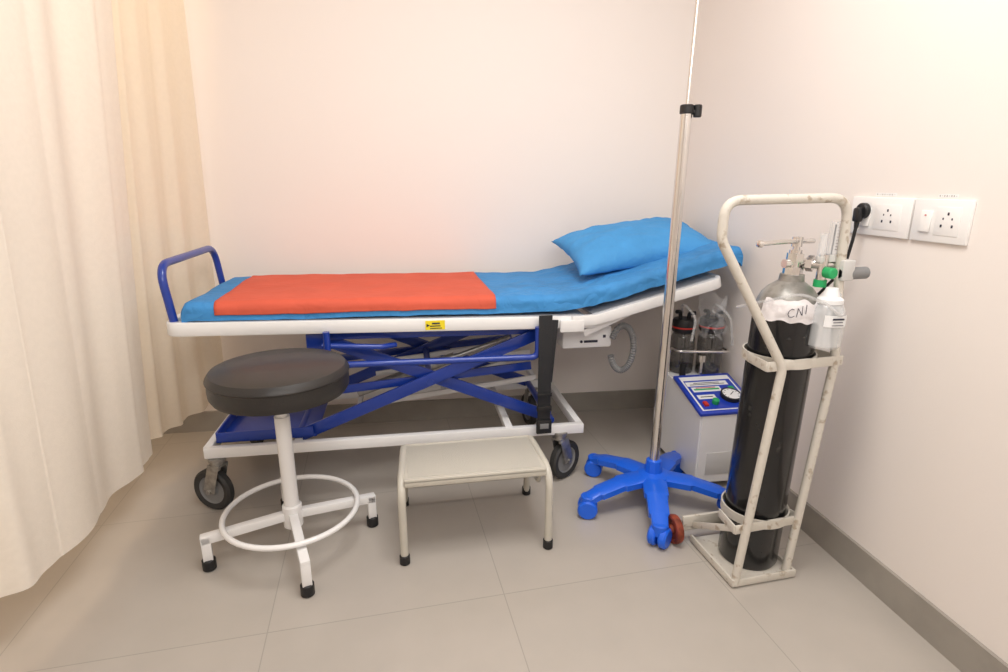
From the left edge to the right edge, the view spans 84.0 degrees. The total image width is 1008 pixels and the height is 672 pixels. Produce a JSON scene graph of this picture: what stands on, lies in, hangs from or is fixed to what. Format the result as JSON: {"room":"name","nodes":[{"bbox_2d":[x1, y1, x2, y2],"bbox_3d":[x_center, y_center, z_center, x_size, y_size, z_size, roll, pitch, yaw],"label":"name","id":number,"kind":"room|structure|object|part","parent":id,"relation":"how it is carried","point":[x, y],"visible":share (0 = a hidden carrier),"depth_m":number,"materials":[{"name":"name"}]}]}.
{"room":"medical treatment room","nodes":[
{"label":"medical treatment room","id":0,"kind":"room"},
{"bbox_2d":[183,0,695,410],"bbox_3d":[-0.786,-0.872,2.718,3.758,2.750,0.100,-2,15,-7],"label":"wall","id":1,"kind":"structure","parent":0,"point":[336,136],"depth_m":2.71,"materials":[{"name":"white paint"}]},
{"bbox_2d":[163,389,654,433],"bbox_3d":[-0.852,0.418,3.002,3.608,0.110,0.012,-2,15,-7],"label":"baseboard","id":2,"kind":"structure","parent":1,"relation":"attached to","point":[205,421],"depth_m":3.07,"materials":[{"name":"tile"}]},
{"bbox_2d":[0,407,960,671],"bbox_3d":[-0.270,0.946,1.470,4.400,0.100,5.000,-3,16,-13],"label":"floor","id":3,"kind":"structure","parent":0,"point":[479,590],"depth_m":1.78,"materials":[{"name":"tile"}]},
{"bbox_2d":[199,348,378,597],"bbox_3d":[-0.742,0.418,1.910,0.463,0.687,0.463,5,16,17],"label":"stool","id":4,"kind":"object","parent":3,"relation":"on","point":[279,383],"visible":1,"depth_m":1.80,"materials":[{"name":"black leather"}]},
{"bbox_3d":[-0.880,0.684,1.910,0.271,0.117,0.030,-8,17,-26],"label":"leg","id":5,"kind":"part","parent":4,"relation":"part of","materials":[{"name":"white metal"}]},
{"bbox_3d":[-0.735,0.137,1.837,0.444,0.107,0.444,-8,17,-26],"label":"seat","id":6,"kind":"part","parent":4,"relation":"part of","materials":[{"name":"black leather"}]},
{"bbox_3d":[-0.671,0.702,1.845,0.030,0.117,0.271,-8,17,-26],"label":"leg","id":7,"kind":"part","parent":4,"relation":"part of","materials":[{"name":"white metal"}]},
{"bbox_3d":[-0.604,0.647,2.046,0.271,0.117,0.030,-8,17,-26],"label":"leg","id":8,"kind":"part","parent":4,"relation":"part of","materials":[{"name":"white metal"}]},
{"bbox_2d":[157,246,720,509],"bbox_3d":[-0.210,0.089,2.548,2.173,0.984,0.744,-3,15,-9],"label":"bed","id":9,"kind":"object","parent":3,"relation":"on","point":[413,376],"visible":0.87,"depth_m":2.27,"materials":[{"name":"white metal"}]},
{"bbox_3d":[-1.256,-0.223,2.287,0.054,0.244,0.629,-3,15,-9],"label":"foot handle","id":10,"kind":"part","parent":9,"relation":"part of","materials":[{"name":"blue metal"}]},
{"bbox_2d":[215,403,327,442],"bbox_3d":[-0.981,0.327,2.442,0.380,0.049,0.504,-3,15,-9],"label":"tray","id":11,"kind":"object","parent":9,"relation":"on","point":[305,424],"depth_m":2.29,"materials":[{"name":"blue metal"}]},
{"bbox_3d":[-0.482,-0.125,2.452,1.615,0.085,0.668,-3,15,-9],"label":"frame","id":12,"kind":"part","parent":9,"relation":"part of","materials":[{"name":"white metal"}]},
{"bbox_3d":[-0.456,0.347,2.543,1.515,0.052,0.590,-3,15,-9],"label":"frame","id":13,"kind":"part","parent":9,"relation":"part of","materials":[{"name":"white metal"}]},
{"bbox_3d":[-0.271,0.035,2.189,0.844,0.153,0.072,-3,15,-9],"label":"rail","id":14,"kind":"part","parent":9,"relation":"part of","materials":[{"name":"blue metal"}]},
{"bbox_2d":[181,239,742,321],"bbox_3d":[-0.137,-0.283,2.466,2.185,0.263,0.648,-3,15,-9],"label":"mattress","id":15,"kind":"object","parent":9,"relation":"on","point":[558,288],"visible":0.59,"depth_m":2.28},
{"bbox_2d":[214,272,495,314],"bbox_3d":[-0.601,-0.198,2.409,1.045,0.066,0.650,-3,15,-9],"label":"sheet","id":16,"kind":"object","parent":15,"relation":"on","point":[301,293],"visible":1,"depth_m":2.19,"materials":[{"name":"orange fabric"}]},
{"bbox_2d":[551,217,710,275],"bbox_3d":[0.610,-0.431,2.603,0.697,0.224,0.417,-3,16,-11],"label":"pillow","id":17,"kind":"object","parent":15,"relation":"on","point":[596,249],"visible":0.82,"depth_m":2.46,"materials":[{"name":"blue fabric"}]},
{"bbox_3d":[0.512,-0.204,2.607,0.704,0.236,0.702,-3,15,-9],"label":"backrest frame","id":18,"kind":"part","parent":9,"relation":"part of","materials":[{"name":"white metal"}]},
{"bbox_2d":[397,435,552,565],"bbox_3d":[-0.122,0.563,2.080,0.535,0.318,0.397,-3,16,-10],"label":"step stool","id":19,"kind":"object","parent":3,"relation":"on","point":[509,457],"visible":1,"depth_m":1.94,"materials":[{"name":"beige metal"}]},
{"bbox_2d":[578,0,725,549],"bbox_3d":[0.578,-0.482,1.954,0.627,2.400,0.621,-3,16,-13],"label":"stand","id":20,"kind":"object","parent":3,"relation":"on","point":[659,472],"visible":0.86,"depth_m":2.13,"materials":[{"name":"blue plastic"}]},
{"bbox_3d":[0.632,-0.763,1.900,0.072,0.040,0.047,-3,16,-13],"label":"height knob","id":21,"kind":"part","parent":20,"relation":"part of","materials":[{"name":"black plastic"}]},
{"bbox_3d":[0.638,-1.202,1.782,0.168,0.920,0.013,-3,16,-13],"label":"rod","id":22,"kind":"part","parent":20,"relation":"part of","materials":[{"name":"silver metal"}]},
{"bbox_2d":[660,309,740,481],"bbox_3d":[0.889,0.198,2.468,0.264,0.817,0.427,-3,15,-9],"label":"machine","id":23,"kind":"object","parent":3,"relation":"on","point":[702,402],"visible":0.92,"depth_m":2.44,"materials":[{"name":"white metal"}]},
{"bbox_2d":[670,310,696,373],"bbox_3d":[0.816,0.018,2.556,0.110,0.294,0.108,-3,16,-13],"label":"jar","id":24,"kind":"object","parent":23,"relation":"on","point":[683,327],"depth_m":2.52,"materials":[{"name":"clear plastic"}]},
{"bbox_3d":[0.903,0.247,2.397,0.264,0.087,0.264,-3,15,-9],"label":"control panel","id":25,"kind":"part","parent":23,"relation":"part of","materials":[{"name":"blue plastic"}]},
{"bbox_2d":[694,309,724,373],"bbox_3d":[0.932,0.020,2.530,0.112,0.304,0.112,-3,16,-13],"label":"jar","id":26,"kind":"object","parent":23,"relation":"on","point":[710,339],"depth_m":2.49,"materials":[{"name":"clear plastic"}]},
{"bbox_3d":[0.876,0.270,2.318,0.028,0.027,0.032,-3,15,-9],"label":"control knob","id":27,"kind":"part","parent":23,"relation":"part of","materials":[{"name":"green plastic"}]},
{"bbox_2d":[668,193,869,587],"bbox_3d":[0.801,0.171,1.798,0.498,1.223,0.322,-3,16,-13],"label":"trolley","id":28,"kind":"object","parent":3,"relation":"on","point":[735,575],"visible":0.83,"depth_m":1.70,"materials":[{"name":"white metal"}]},
{"bbox_3d":[0.817,0.662,1.916,0.375,0.204,0.278,-3,16,-13],"label":"plate","id":29,"kind":"part","parent":28,"relation":"part of","materials":[{"name":"beige paint"}]},
{"bbox_2d":[718,225,846,570],"bbox_3d":[0.863,0.212,1.765,0.293,1.125,0.233,12,19,37],"label":"cylinder","id":30,"kind":"object","parent":28,"relation":"in","point":[792,310],"visible":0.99,"depth_m":1.71,"materials":[{"name":"black paint"}]},
{"bbox_3d":[0.941,-0.173,1.645,0.037,0.061,0.064,-3,16,-13],"label":"flow knob","id":31,"kind":"part","parent":30,"relation":"part of","materials":[{"name":"green plastic"}]},
{"bbox_3d":[0.799,0.200,1.676,0.437,1.214,0.079,-3,16,-13],"label":"handle frame","id":32,"kind":"part","parent":28,"relation":"part of","materials":[{"name":"beige paint"}]},
{"bbox_2d":[671,0,1007,663],"bbox_3d":[1.292,-0.407,1.016,0.100,2.750,3.955,-2,15,-9],"label":"wall","id":33,"kind":"structure","parent":0,"point":[850,99],"depth_m":1.67,"materials":[{"name":"white paint"}]},
{"bbox_2d":[850,193,915,238],"bbox_3d":[1.135,-0.364,1.679,0.015,0.125,0.231,-2,15,-9],"label":"wall socket","id":34,"kind":"object","parent":33,"relation":"attached to","point":[888,217],"visible":0.89,"depth_m":1.65,"materials":[{"name":"white plastic"}]},
{"bbox_2d":[817,203,870,295],"bbox_3d":[1.065,0.109,2.037,0.041,1.166,0.381,-4,16,-13],"label":"plug","id":35,"kind":"object","parent":34,"relation":"attached to","point":[862,211],"visible":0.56,"depth_m":1.74,"materials":[{"name":"black plastic"}]},
{"bbox_3d":[1.060,0.141,2.055,0.025,1.096,0.360,-3,16,-10],"label":"power cord","id":36,"kind":"part","parent":35,"relation":"part of","materials":[{"name":"black plastic"}]},
{"bbox_2d":[859,207,871,225],"bbox_3d":[1.121,-0.372,1.743,0.008,0.057,0.045,-2,15,-9],"label":"rocker switch","id":37,"kind":"object","parent":34,"relation":"attached to","point":[865,222],"depth_m":1.73,"materials":[{"name":"white plastic"}]},
{"bbox_2d":[787,489,1007,671],"bbox_3d":[1.237,0.869,1.355,0.012,0.110,3.955,-2,15,-9],"label":"baseboard","id":38,"kind":"structure","parent":33,"relation":"attached to","point":[957,645],"depth_m":1.66,"materials":[{"name":"tile"}]},
{"bbox_2d":[909,194,976,245],"bbox_3d":[1.165,-0.313,1.495,0.015,0.126,0.170,-2,15,-9],"label":"wall socket","id":39,"kind":"object","parent":33,"relation":"attached to","point":[945,221],"visible":1,"depth_m":1.48,"materials":[{"name":"white plastic"}]},
{"bbox_2d":[917,210,932,231],"bbox_3d":[1.155,-0.315,1.536,0.008,0.057,0.034,-2,15,-9],"label":"rocker switch","id":40,"kind":"object","parent":39,"relation":"attached to","point":[926,215],"depth_m":1.53,"materials":[{"name":"white plastic"}]},
{"bbox_3d":[-0.270,-1.803,0.719,4.400,0.100,5.000,-3,16,-13],"label":"ceiling","id":41,"kind":"structure","parent":0,"visible":0},
{"bbox_3d":[-1.361,-1.848,1.187,0.522,0.044,2.051,-3,16,-13],"label":"trim","id":42,"kind":"structure","parent":41,"relation":"attached to","visible":0},
{"bbox_2d":[0,0,152,597],"bbox_3d":[-1.297,-0.547,1.261,0.243,2.510,1.511,0,15,-1],"label":"curtain","id":43,"kind":"object","parent":42,"relation":"hanging from","point":[75,431],"visible":1,"depth_m":1.64,"materials":[{"name":"fabric"}]},
{"bbox_2d":[111,0,222,438],"bbox_3d":[-1.415,-0.826,2.245,0.205,2.490,0.565,-2,15,-6],"label":"curtain","id":44,"kind":"object","parent":42,"relation":"hanging from","point":[167,209],"visible":0.76,"depth_m":2.32,"materials":[{"name":"fabric"}]}
]}

